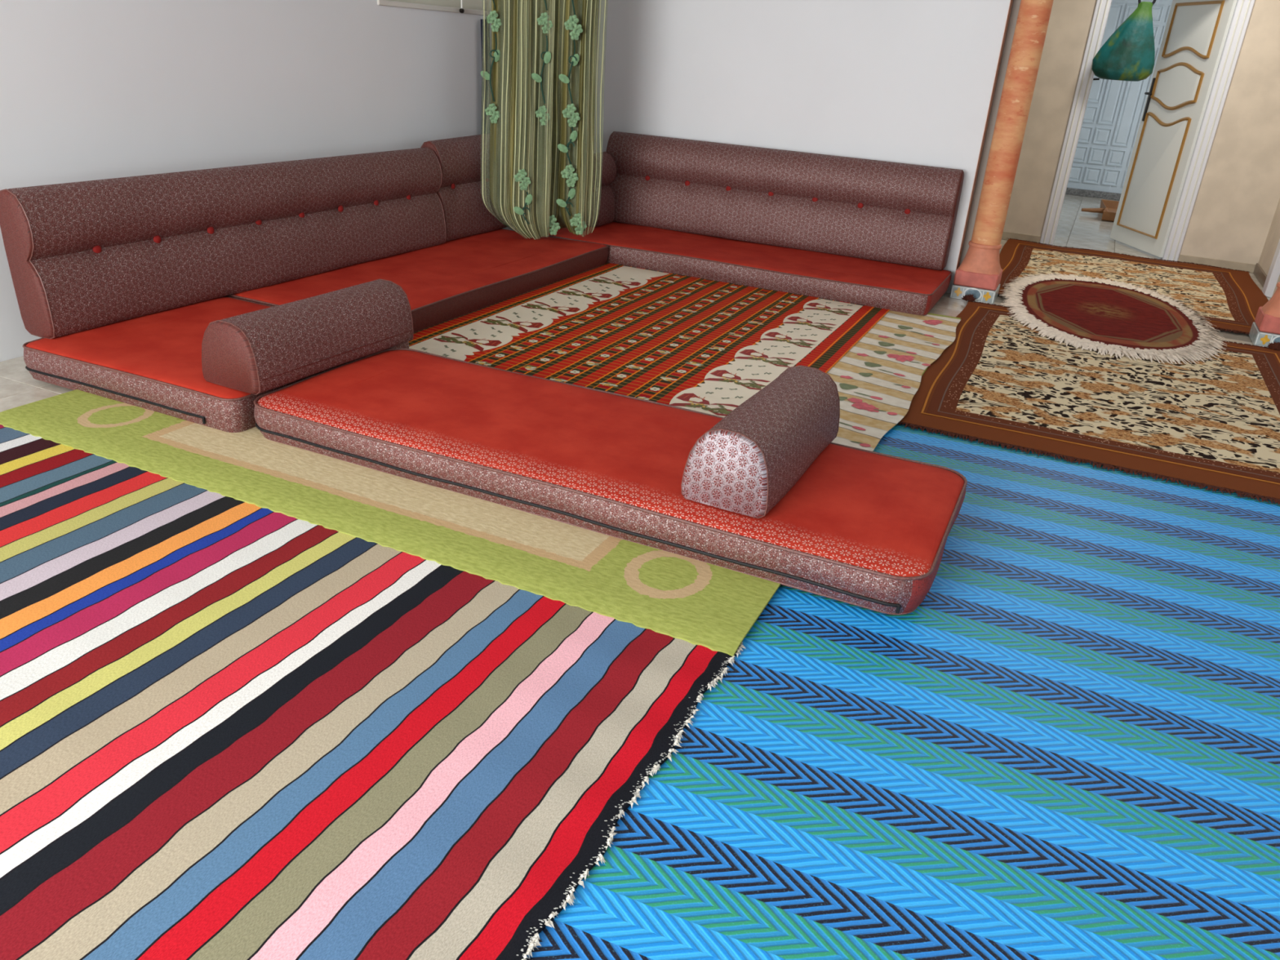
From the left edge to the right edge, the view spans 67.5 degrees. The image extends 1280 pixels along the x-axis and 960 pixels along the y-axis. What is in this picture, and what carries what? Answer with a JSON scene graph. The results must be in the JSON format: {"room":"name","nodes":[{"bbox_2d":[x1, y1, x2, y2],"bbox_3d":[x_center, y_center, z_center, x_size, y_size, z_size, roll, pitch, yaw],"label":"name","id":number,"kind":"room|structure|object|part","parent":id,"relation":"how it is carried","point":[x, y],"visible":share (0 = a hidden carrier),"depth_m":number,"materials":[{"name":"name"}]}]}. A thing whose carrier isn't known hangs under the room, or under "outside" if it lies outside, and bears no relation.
{"room":"traditional dwelling","nodes":[
{"label":"traditional dwelling","id":0,"kind":"room"},
{"bbox_2d":[0,0,515,361],"bbox_3d":[-3.053,-1.501,2.803,0.200,3.000,10.760,14,26,21],"label":"wall","id":1,"kind":"structure","parent":0,"point":[91,90],"depth_m":4.67,"materials":[{"name":"white paint"}]},
{"bbox_2d":[377,0,491,15],"bbox_3d":[-1.226,-3.505,5.980,0.132,1.051,1.480,14,26,21],"label":"window","id":2,"kind":"structure","parent":1,"relation":"in","point":[470,6],"depth_m":6.15,"materials":[{"name":"white paint"}]},
{"bbox_3d":[-1.235,-3.515,5.981,0.006,1.033,1.420,14,26,21],"label":"pane","id":3,"kind":"part","parent":2,"relation":"part of","materials":[{"name":"clear glass"}]},
{"bbox_2d":[459,0,464,13],"bbox_3d":[-1.127,-3.440,6.036,0.034,0.902,0.034,14,26,21],"label":"blind cord","id":4,"kind":"object","parent":2,"relation":"hanging from","point":[461,10],"visible":1,"depth_m":6.20,"materials":[{"name":"white paint"}]},
{"bbox_3d":[-1.156,-3.044,6.216,0.034,0.030,0.034,14,26,21],"label":"knob","id":5,"kind":"part","parent":4,"relation":"part of","materials":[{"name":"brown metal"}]},
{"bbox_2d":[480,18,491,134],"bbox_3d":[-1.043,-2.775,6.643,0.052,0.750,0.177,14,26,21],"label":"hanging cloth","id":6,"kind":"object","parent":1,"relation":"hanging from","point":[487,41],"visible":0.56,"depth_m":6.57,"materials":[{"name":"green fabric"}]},
{"bbox_2d":[0,194,1271,412],"bbox_3d":[1.706,-0.607,5.164,7.515,0.150,18.100,14,26,21],"label":"floor","id":7,"kind":"structure","parent":0,"point":[1076,228],"depth_m":6.78,"materials":[{"name":"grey tile"}]},
{"bbox_2d":[525,422,1279,959],"bbox_3d":[1.315,0.596,2.277,2.490,0.003,4.000,14,26,21],"label":"mat","id":8,"kind":"object","parent":7,"relation":"on","point":[1068,748],"visible":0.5,"depth_m":2.13,"materials":[{"name":"fabric"}]},
{"bbox_2d":[0,424,759,959],"bbox_3d":[-1.405,0.404,2.237,2.898,0.014,2.170,14,26,21],"label":"striped kilim","id":9,"kind":"object","parent":8,"relation":"on","point":[231,728],"visible":0.95,"depth_m":2.06,"materials":[{"name":"multicoloured fabric"}]},
{"bbox_2d":[0,312,960,656],"bbox_3d":[-0.214,-0.593,4.601,2.865,0.017,4.012,14,26,21],"label":"rug","id":10,"kind":"object","parent":9,"relation":"on","point":[714,607],"visible":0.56,"depth_m":2.94,"materials":[{"name":"green carpet"}]},
{"bbox_2d":[22,296,408,432],"bbox_3d":[-1.739,-0.531,4.041,1.153,0.151,1.052,14,26,21],"label":"mattress","id":11,"kind":"object","parent":10,"relation":"on","point":[153,362],"visible":0.59,"depth_m":3.71,"materials":[{"name":"red fabric"}]},
{"bbox_2d":[201,278,413,395],"bbox_3d":[-1.282,-0.592,3.779,0.283,0.250,0.880,15,27,22],"label":"bolster cushion","id":12,"kind":"object","parent":11,"relation":"on","point":[260,351],"visible":1,"depth_m":3.59,"materials":[{"name":"brown fabric"}]},
{"bbox_3d":[-1.475,-0.443,3.422,0.278,0.244,0.015,15,27,22],"label":"panel","id":13,"kind":"part","parent":12,"relation":"part of","materials":[{"name":"fabric"}]},
{"bbox_2d":[226,228,608,333],"bbox_3d":[-1.217,-1.210,5.598,1.103,0.139,2.462,14,26,21],"label":"mattress","id":14,"kind":"object","parent":10,"relation":"on","point":[450,280],"visible":0.47,"depth_m":5.41,"materials":[{"name":"red fabric"}]},
{"bbox_2d":[0,146,446,338],"bbox_3d":[-1.854,-1.304,4.867,0.203,0.579,2.665,14,26,21],"label":"backrest cushion","id":15,"kind":"object","parent":14,"relation":"on","point":[82,255],"visible":1,"depth_m":4.40,"materials":[{"name":"brown fabric"}]},
{"bbox_3d":[-2.415,-0.840,3.759,0.195,0.573,0.012,14,26,21],"label":"panel","id":16,"kind":"part","parent":15,"relation":"part of","materials":[{"name":"fabric"}]},
{"bbox_2d":[420,133,511,241],"bbox_3d":[-1.058,-1.999,6.448,0.202,0.632,1.112,14,26,21],"label":"backrest cushion","id":17,"kind":"object","parent":14,"relation":"on","point":[466,214],"visible":0.55,"depth_m":6.18,"materials":[{"name":"brown fabric"}]},
{"bbox_3d":[-1.294,-1.798,5.994,0.189,0.604,0.012,14,26,21],"label":"panel","id":18,"kind":"part","parent":17,"relation":"part of","materials":[{"name":"brown fabric"}]},
{"bbox_2d":[253,348,967,614],"bbox_3d":[-0.149,-0.097,3.342,2.410,0.144,0.884,14,26,21],"label":"mattress","id":19,"kind":"object","parent":10,"relation":"on","point":[866,529],"visible":0.98,"depth_m":3.11,"materials":[{"name":"red fabric"}]},
{"bbox_2d":[680,364,839,518],"bbox_3d":[0.417,-0.155,3.098,0.296,0.250,0.776,14,26,21],"label":"bolster cushion","id":20,"kind":"object","parent":19,"relation":"on","point":[752,458],"visible":1,"depth_m":2.84,"materials":[{"name":"brown fabric"}]},
{"bbox_3d":[0.249,-0.025,2.786,0.270,0.244,0.015,15,27,22],"label":"panel","id":21,"kind":"part","parent":20,"relation":"part of","materials":[{"name":"white fabric"}]},
{"bbox_3d":[0.698,0.350,2.593,0.010,0.024,0.007,14,26,21],"label":"zip pull","id":22,"kind":"part","parent":19,"relation":"part of","materials":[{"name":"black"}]},
{"bbox_2d":[408,262,889,417],"bbox_3d":[0.072,-0.771,4.994,1.908,0.006,2.850,14,26,21],"label":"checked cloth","id":23,"kind":"object","parent":10,"relation":"on","point":[707,346],"visible":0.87,"depth_m":4.93,"materials":[{"name":"fabric"}]},
{"bbox_2d":[514,222,952,315],"bbox_3d":[0.592,-1.519,6.559,2.906,0.144,0.893,14,26,21],"label":"mattress","id":24,"kind":"object","parent":10,"relation":"on","point":[912,290],"visible":0.68,"depth_m":6.20,"materials":[{"name":"red fabric"}]},
{"bbox_2d":[586,151,616,226],"bbox_3d":[-0.310,-2.108,6.947,0.190,0.504,0.260,14,26,21],"label":"backrest cushion","id":25,"kind":"object","parent":24,"relation":"on","point":[606,211],"visible":0.64,"depth_m":6.89,"materials":[{"name":"brown fabric"}]},
{"bbox_3d":[-0.365,-2.066,6.844,0.178,0.498,0.012,14,26,21],"label":"panel","id":26,"kind":"part","parent":25,"relation":"part of","materials":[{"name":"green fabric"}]},
{"bbox_2d":[606,131,964,271],"bbox_3d":[0.905,-1.969,6.671,2.507,0.636,0.196,14,26,21],"label":"backrest cushion","id":27,"kind":"object","parent":24,"relation":"on","point":[905,214],"visible":0.94,"depth_m":6.55,"materials":[{"name":"brown fabric"}]},
{"bbox_3d":[2.033,-1.682,6.221,0.012,0.629,0.190,14,26,21],"label":"panel","id":28,"kind":"part","parent":27,"relation":"part of","materials":[{"name":"brown fabric"}]},
{"bbox_2d":[826,310,960,451],"bbox_3d":[0.970,-0.525,4.613,0.788,0.011,2.900,14,26,21],"label":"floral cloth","id":29,"kind":"object","parent":10,"relation":"on","point":[877,380],"visible":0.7,"depth_m":4.64,"materials":[{"name":"fabric"}]},
{"bbox_2d":[950,0,1053,304],"bbox_3d":[2.318,-2.294,5.941,0.278,2.350,0.280,14,26,21],"label":"column","id":30,"kind":"structure","parent":7,"relation":"on","point":[980,273],"depth_m":5.99,"materials":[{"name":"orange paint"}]},
{"bbox_2d":[954,287,991,301],"bbox_3d":[2.184,-1.220,6.292,0.236,0.062,0.001,14,26,21],"label":"tile","id":31,"kind":"object","parent":30,"relation":"on","point":[957,291],"depth_m":6.27,"materials":[{"name":"white tile"}]},
{"bbox_2d":[896,293,1279,505],"bbox_3d":[2.402,-0.524,4.827,1.891,0.055,2.706,14,26,21],"label":"rug","id":32,"kind":"object","parent":7,"relation":"on","point":[1215,423],"visible":0.86,"depth_m":4.43,"materials":[{"name":"brown carpet"}]},
{"bbox_2d":[1065,187,1121,200],"bbox_3d":[5.921,-3.603,12.126,1.630,0.080,0.120,14,26,21],"label":"trim","id":33,"kind":"structure","parent":7,"relation":"on","point":[1071,191],"depth_m":12.14,"materials":[{"name":"grey stone"}]},
{"bbox_2d":[1080,199,1119,222],"bbox_3d":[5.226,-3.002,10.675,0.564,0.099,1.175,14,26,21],"label":"dustpan","id":34,"kind":"object","parent":7,"relation":"on","point":[1108,208],"visible":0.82,"depth_m":10.60,"materials":[{"name":"brown plastic"}]},
{"bbox_3d":[5.030,-2.990,10.605,0.278,0.060,0.062,3,25,-3],"label":"handle","id":35,"kind":"part","parent":34,"relation":"part of","materials":[{"name":"brown plastic"}]},
{"bbox_2d":[1000,273,1226,364],"bbox_3d":[3.013,-1.098,6.206,1.349,0.027,2.393,14,26,21],"label":"oval rug","id":36,"kind":"object","parent":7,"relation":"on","point":[1105,315],"visible":1,"depth_m":6.02,"materials":[{"name":"red fabric"}]},
{"bbox_2d":[998,238,1268,334],"bbox_3d":[3.646,-1.516,7.246,1.949,0.020,2.573,14,26,21],"label":"rug","id":37,"kind":"object","parent":7,"relation":"on","point":[1229,298],"visible":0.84,"depth_m":7.42,"materials":[{"name":"brown carpet"}]},
{"bbox_2d":[1248,281,1279,346],"bbox_3d":[3.925,-1.885,5.301,0.278,2.350,0.280,14,26,21],"label":"column","id":38,"kind":"structure","parent":7,"relation":"on","point":[1265,330],"depth_m":5.67,"materials":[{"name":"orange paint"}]},
{"bbox_2d":[1260,334,1270,344],"bbox_3d":[3.792,-0.811,5.652,0.236,0.062,0.001,14,26,21],"label":"flower","id":39,"kind":"object","parent":38,"relation":"on","point":[1264,340],"depth_m":5.68,"materials":[{"name":"yellow tile"}]},
{"bbox_2d":[594,0,1013,293],"bbox_3d":[0.669,-2.977,6.633,3.490,3.000,0.220,14,26,21],"label":"wall","id":40,"kind":"structure","parent":0,"point":[909,82],"depth_m":6.39,"materials":[{"name":"white paint"}]},
{"bbox_2d":[952,0,1013,284],"bbox_3d":[2.229,-2.603,5.941,0.003,2.900,0.120,14,26,21],"label":"trim","id":41,"kind":"structure","parent":40,"relation":"attached to","point":[1011,1],"depth_m":6.11,"materials":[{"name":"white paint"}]},
{"bbox_2d":[959,0,1021,266],"bbox_3d":[2.366,-2.578,6.029,0.192,3.000,0.115,14,26,21],"label":"wall pier","id":42,"kind":"object","parent":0,"point":[1015,5],"visible":0.11,"depth_m":6.14,"materials":[{"name":"grey paint"}]},
{"bbox_2d":[1003,0,1279,264],"bbox_3d":[3.560,-3.445,8.121,4.200,3.000,0.160,14,26,21],"label":"wall","id":43,"kind":"structure","parent":0,"point":[1238,196],"depth_m":7.88,"materials":[{"name":"beige paint"}]},
{"bbox_2d":[1001,231,1040,242],"bbox_3d":[2.554,-2.400,8.964,2.255,0.072,0.014,14,26,21],"label":"baseboard","id":44,"kind":"structure","parent":43,"relation":"attached to","point":[1006,235],"depth_m":8.61,"materials":[{"name":"stone"}]},
{"bbox_2d":[1091,0,1155,81],"bbox_3d":[3.918,-3.617,7.618,0.460,0.816,0.217,14,26,21],"label":"pendant lamp","id":45,"kind":"object","parent":43,"relation":"hanging from","point":[1128,54],"visible":1,"depth_m":7.62,"materials":[{"name":"teal glass"}]},
{"bbox_2d":[1039,0,1255,262],"bbox_3d":[4.184,-3.026,7.977,1.115,2.240,0.208,14,26,21],"label":"trim","id":46,"kind":"structure","parent":43,"relation":"attached to","point":[1242,14],"depth_m":7.91,"materials":[{"name":"white paint"}]},
{"bbox_3d":[3.670,-3.094,8.093,0.014,2.200,0.016,14,26,21],"label":"frame moulding","id":47,"kind":"part","parent":46,"relation":"part of","materials":[{"name":"white paint"}]},
{"bbox_3d":[3.713,-3.083,8.076,0.014,2.200,0.016,14,26,21],"label":"frame moulding","id":48,"kind":"part","parent":46,"relation":"part of","materials":[{"name":"white paint"}]},
{"bbox_3d":[4.574,-2.864,7.733,0.014,2.200,0.016,14,26,21],"label":"frame moulding","id":49,"kind":"part","parent":46,"relation":"part of","materials":[{"name":"white paint"}]},
{"bbox_3d":[4.615,-2.854,7.717,0.014,2.200,0.016,14,26,21],"label":"frame moulding","id":50,"kind":"part","parent":46,"relation":"part of","materials":[{"name":"white paint"}]},
{"bbox_2d":[1110,0,1236,257],"bbox_3d":[4.535,-3.062,8.267,0.108,2.088,0.909,3,25,-3],"label":"door","id":51,"kind":"structure","parent":43,"relation":"in","point":[1196,31],"depth_m":8.21,"materials":[{"name":"white paint"}]},
{"bbox_3d":[4.504,-3.381,8.518,0.061,0.360,0.140,14,26,21],"label":"handle","id":52,"kind":"part","parent":51,"relation":"part of","materials":[{"name":"brown metal"}]},
{"bbox_3d":[4.514,-2.692,8.452,0.011,0.975,0.679,3,25,-3],"label":"panel","id":53,"kind":"part","parent":51,"relation":"part of","materials":[{"name":"white paint"}]},
{"bbox_3d":[4.517,-2.694,8.451,0.031,0.995,0.706,3,25,-3],"label":"gold moulding","id":54,"kind":"part","parent":51,"relation":"part of","materials":[{"name":"brown metal"}]},
{"bbox_3d":[4.562,-3.348,8.153,0.011,0.350,0.679,3,25,-3],"label":"panel","id":55,"kind":"part","parent":51,"relation":"part of","materials":[{"name":"white paint"}]},
{"bbox_3d":[4.564,-3.348,8.153,0.031,0.377,0.705,3,25,-3],"label":"gold moulding","id":56,"kind":"part","parent":51,"relation":"part of","materials":[{"name":"brown metal"}]},
{"bbox_3d":[4.591,-3.741,7.974,0.011,0.405,0.679,3,25,-3],"label":"panel","id":57,"kind":"part","parent":51,"relation":"part of","materials":[{"name":"white paint"}]},
{"bbox_3d":[4.593,-3.741,7.974,0.031,0.429,0.706,3,25,-3],"label":"gold moulding","id":58,"kind":"part","parent":51,"relation":"part of","materials":[{"name":"brown metal"}]},
{"bbox_2d":[1177,254,1255,273],"bbox_3d":[4.846,-1.817,8.050,0.585,0.072,0.014,14,26,21],"label":"baseboard","id":59,"kind":"structure","parent":43,"relation":"attached to","point":[1233,265],"depth_m":8.04,"materials":[{"name":"stone"}]},
{"bbox_2d":[1257,198,1279,296],"bbox_3d":[4.758,-2.550,6.348,0.145,3.000,2.420,14,26,21],"label":"wall","id":60,"kind":"structure","parent":0,"point":[1273,238],"depth_m":7.61,"materials":[{"name":"beige paint"}]},
{"bbox_2d":[1253,262,1266,287],"bbox_3d":[4.910,-1.596,7.560,0.015,0.085,0.906,14,26,21],"label":"baseboard","id":61,"kind":"structure","parent":60,"relation":"attached to","point":[1259,273],"depth_m":7.64,"materials":[{"name":"stone"}]},
{"bbox_2d":[1262,239,1279,297],"bbox_3d":[4.741,-2.373,6.682,0.055,2.200,0.160,14,26,21],"label":"trim","id":62,"kind":"structure","parent":60,"relation":"attached to","point":[1273,273],"depth_m":7.03,"materials":[{"name":"white paint"}]},
{"bbox_3d":[6.104,-4.871,11.651,3.100,3.000,0.150,14,26,21],"label":"wall","id":63,"kind":"structure","parent":0,"visible":0},
{"bbox_2d":[1066,0,1173,193],"bbox_3d":[5.997,-4.732,11.595,1.630,2.420,0.132,14,26,21],"label":"door","id":64,"kind":"structure","parent":63,"relation":"in","point":[1114,109],"depth_m":11.82,"materials":[{"name":"white paint"}]},
{"bbox_3d":[5.524,-3.900,12.191,0.185,0.195,0.017,14,26,21],"label":"panel","id":65,"kind":"part","parent":64,"relation":"part of","materials":[{"name":"white paint"}]},
{"bbox_3d":[5.540,-4.114,12.093,0.185,0.195,0.017,14,26,21],"label":"panel","id":66,"kind":"part","parent":64,"relation":"part of","materials":[{"name":"white paint"}]},
{"bbox_3d":[5.555,-4.327,11.996,0.185,0.195,0.017,14,26,21],"label":"panel","id":67,"kind":"part","parent":64,"relation":"part of","materials":[{"name":"white paint"}]},
{"bbox_3d":[5.571,-4.540,11.899,0.185,0.195,0.017,14,26,21],"label":"panel","id":68,"kind":"part","parent":64,"relation":"part of","materials":[{"name":"white paint"}]},
{"bbox_3d":[5.721,-3.850,12.112,0.185,0.195,0.017,14,26,21],"label":"panel","id":69,"kind":"part","parent":64,"relation":"part of","materials":[{"name":"white paint"}]},
{"bbox_3d":[5.737,-4.064,12.015,0.185,0.195,0.017,14,26,21],"label":"panel","id":70,"kind":"part","parent":64,"relation":"part of","materials":[{"name":"white paint"}]},
{"bbox_3d":[5.752,-4.277,11.917,0.185,0.195,0.017,14,26,21],"label":"panel","id":71,"kind":"part","parent":64,"relation":"part of","materials":[{"name":"white paint"}]},
{"bbox_3d":[5.616,-5.164,11.614,0.185,1.100,0.017,14,26,21],"label":"panel","id":72,"kind":"part","parent":64,"relation":"part of","materials":[{"name":"white paint"}]},
{"bbox_3d":[5.918,-3.800,12.034,0.185,0.195,0.017,14,26,21],"label":"panel","id":73,"kind":"part","parent":64,"relation":"part of","materials":[{"name":"white paint"}]},
{"bbox_3d":[5.934,-4.013,11.936,0.185,0.195,0.017,14,26,21],"label":"panel","id":74,"kind":"part","parent":64,"relation":"part of","materials":[{"name":"white paint"}]},
{"bbox_3d":[5.805,-5.008,11.584,0.185,1.335,0.017,14,26,21],"label":"panel","id":75,"kind":"part","parent":64,"relation":"part of","materials":[{"name":"white paint"}]},
{"bbox_3d":[6.133,-3.745,11.948,0.185,0.195,0.017,14,26,21],"label":"panel","id":76,"kind":"part","parent":64,"relation":"part of","materials":[{"name":"white paint"}]},
{"bbox_3d":[5.980,-4.646,11.647,0.185,1.120,0.017,14,26,21],"label":"panel","id":77,"kind":"part","parent":64,"relation":"part of","materials":[{"name":"white paint"}]},
{"bbox_3d":[6.149,-3.958,11.850,0.185,0.195,0.017,14,26,21],"label":"panel","id":78,"kind":"part","parent":64,"relation":"part of","materials":[{"name":"white paint"}]},
{"bbox_3d":[6.195,-4.592,11.562,0.185,1.120,0.017,14,26,21],"label":"panel","id":79,"kind":"part","parent":64,"relation":"part of","materials":[{"name":"white paint"}]},
{"bbox_3d":[6.026,-5.280,11.358,0.185,0.195,0.017,14,26,21],"label":"panel","id":80,"kind":"part","parent":64,"relation":"part of","materials":[{"name":"white paint"}]},
{"bbox_3d":[6.041,-5.484,11.265,0.185,0.175,0.017,14,26,21],"label":"panel","id":81,"kind":"part","parent":64,"relation":"part of","materials":[{"name":"white paint"}]},
{"bbox_3d":[6.241,-5.225,11.273,0.185,0.195,0.017,14,26,21],"label":"panel","id":82,"kind":"part","parent":64,"relation":"part of","materials":[{"name":"white paint"}]},
{"bbox_3d":[6.256,-5.429,11.180,0.185,0.175,0.017,14,26,21],"label":"panel","id":83,"kind":"part","parent":64,"relation":"part of","materials":[{"name":"white paint"}]},
{"bbox_3d":[1.864,-3.318,3.828,7.515,0.100,17.900,14,26,21],"label":"ceiling","id":84,"kind":"structure","parent":0,"visible":0},
{"bbox_3d":[-0.532,-3.975,5.337,1.020,0.273,0.621,14,26,21],"label":"curtain rod","id":85,"kind":"object","parent":84,"relation":"attached to","visible":0},
{"bbox_2d":[480,0,605,239],"bbox_3d":[-0.589,-2.734,5.911,0.780,2.448,0.309,0,25,-9],"label":"curtain","id":86,"kind":"object","parent":85,"relation":"hanging from","point":[541,108],"visible":1,"depth_m":6.07,"materials":[{"name":"green fabric"}]},
{"bbox_2d":[484,103,500,123],"bbox_3d":[-0.926,-2.304,6.022,0.097,0.119,0.010,1,25,-7],"label":"flower","id":87,"kind":"object","parent":86,"relation":"on","point":[494,113],"depth_m":6.02,"materials":[{"name":"green fabric"}]},
{"bbox_2d":[485,10,502,31],"bbox_3d":[-0.890,-2.794,5.834,0.097,0.119,0.010,1,25,-7],"label":"flower","id":88,"kind":"object","parent":86,"relation":"on","point":[495,23],"depth_m":5.83,"materials":[{"name":"green fabric"}]},
{"bbox_2d":[514,168,530,190],"bbox_3d":[-0.751,-1.916,6.112,0.108,0.132,0.010,1,25,-7],"label":"flower","id":89,"kind":"object","parent":86,"relation":"on","point":[526,182],"depth_m":6.12,"materials":[{"name":"green fabric"}]},
{"bbox_2d":[535,105,550,125],"bbox_3d":[-0.613,-2.300,6.045,0.097,0.119,0.010,1,25,-7],"label":"flower","id":90,"kind":"object","parent":86,"relation":"on","point":[545,113],"depth_m":6.06,"materials":[{"name":"green fabric"}]},
{"bbox_2d":[537,12,552,33],"bbox_3d":[-0.582,-2.793,5.856,0.097,0.119,0.010,1,25,-7],"label":"flower","id":91,"kind":"object","parent":86,"relation":"on","point":[545,17],"depth_m":5.86,"materials":[{"name":"green fabric"}]},
{"bbox_2d":[547,214,559,235],"bbox_3d":[-0.583,-1.694,6.367,0.108,0.132,0.010,1,25,-7],"label":"flower","id":92,"kind":"object","parent":86,"relation":"on","point":[552,217],"depth_m":6.37,"materials":[{"name":"green fabric"}]},
{"bbox_2d":[560,164,578,186],"bbox_3d":[-0.452,-1.956,6.161,0.114,0.140,0.011,1,25,-7],"label":"flower","id":93,"kind":"object","parent":86,"relation":"on","point":[566,172],"depth_m":6.17,"materials":[{"name":"green fabric"}]},
{"bbox_2d":[562,103,580,127],"bbox_3d":[-0.433,-2.292,6.024,0.114,0.140,0.011,1,25,-7],"label":"flower","id":94,"kind":"object","parent":86,"relation":"on","point":[569,109],"depth_m":6.03,"materials":[{"name":"green fabric"}]},
{"bbox_2d":[564,14,582,39],"bbox_3d":[-0.406,-2.761,5.847,0.114,0.140,0.010,1,25,-7],"label":"flower","id":95,"kind":"object","parent":86,"relation":"on","point":[569,24],"depth_m":5.85,"materials":[{"name":"green fabric"}]},
{"bbox_2d":[569,213,586,234],"bbox_3d":[-0.407,-1.685,6.302,0.114,0.140,0.011,1,25,-7],"label":"flower","id":96,"kind":"object","parent":86,"relation":"on","point":[575,219],"depth_m":6.30,"materials":[{"name":"green fabric"}]}
]}

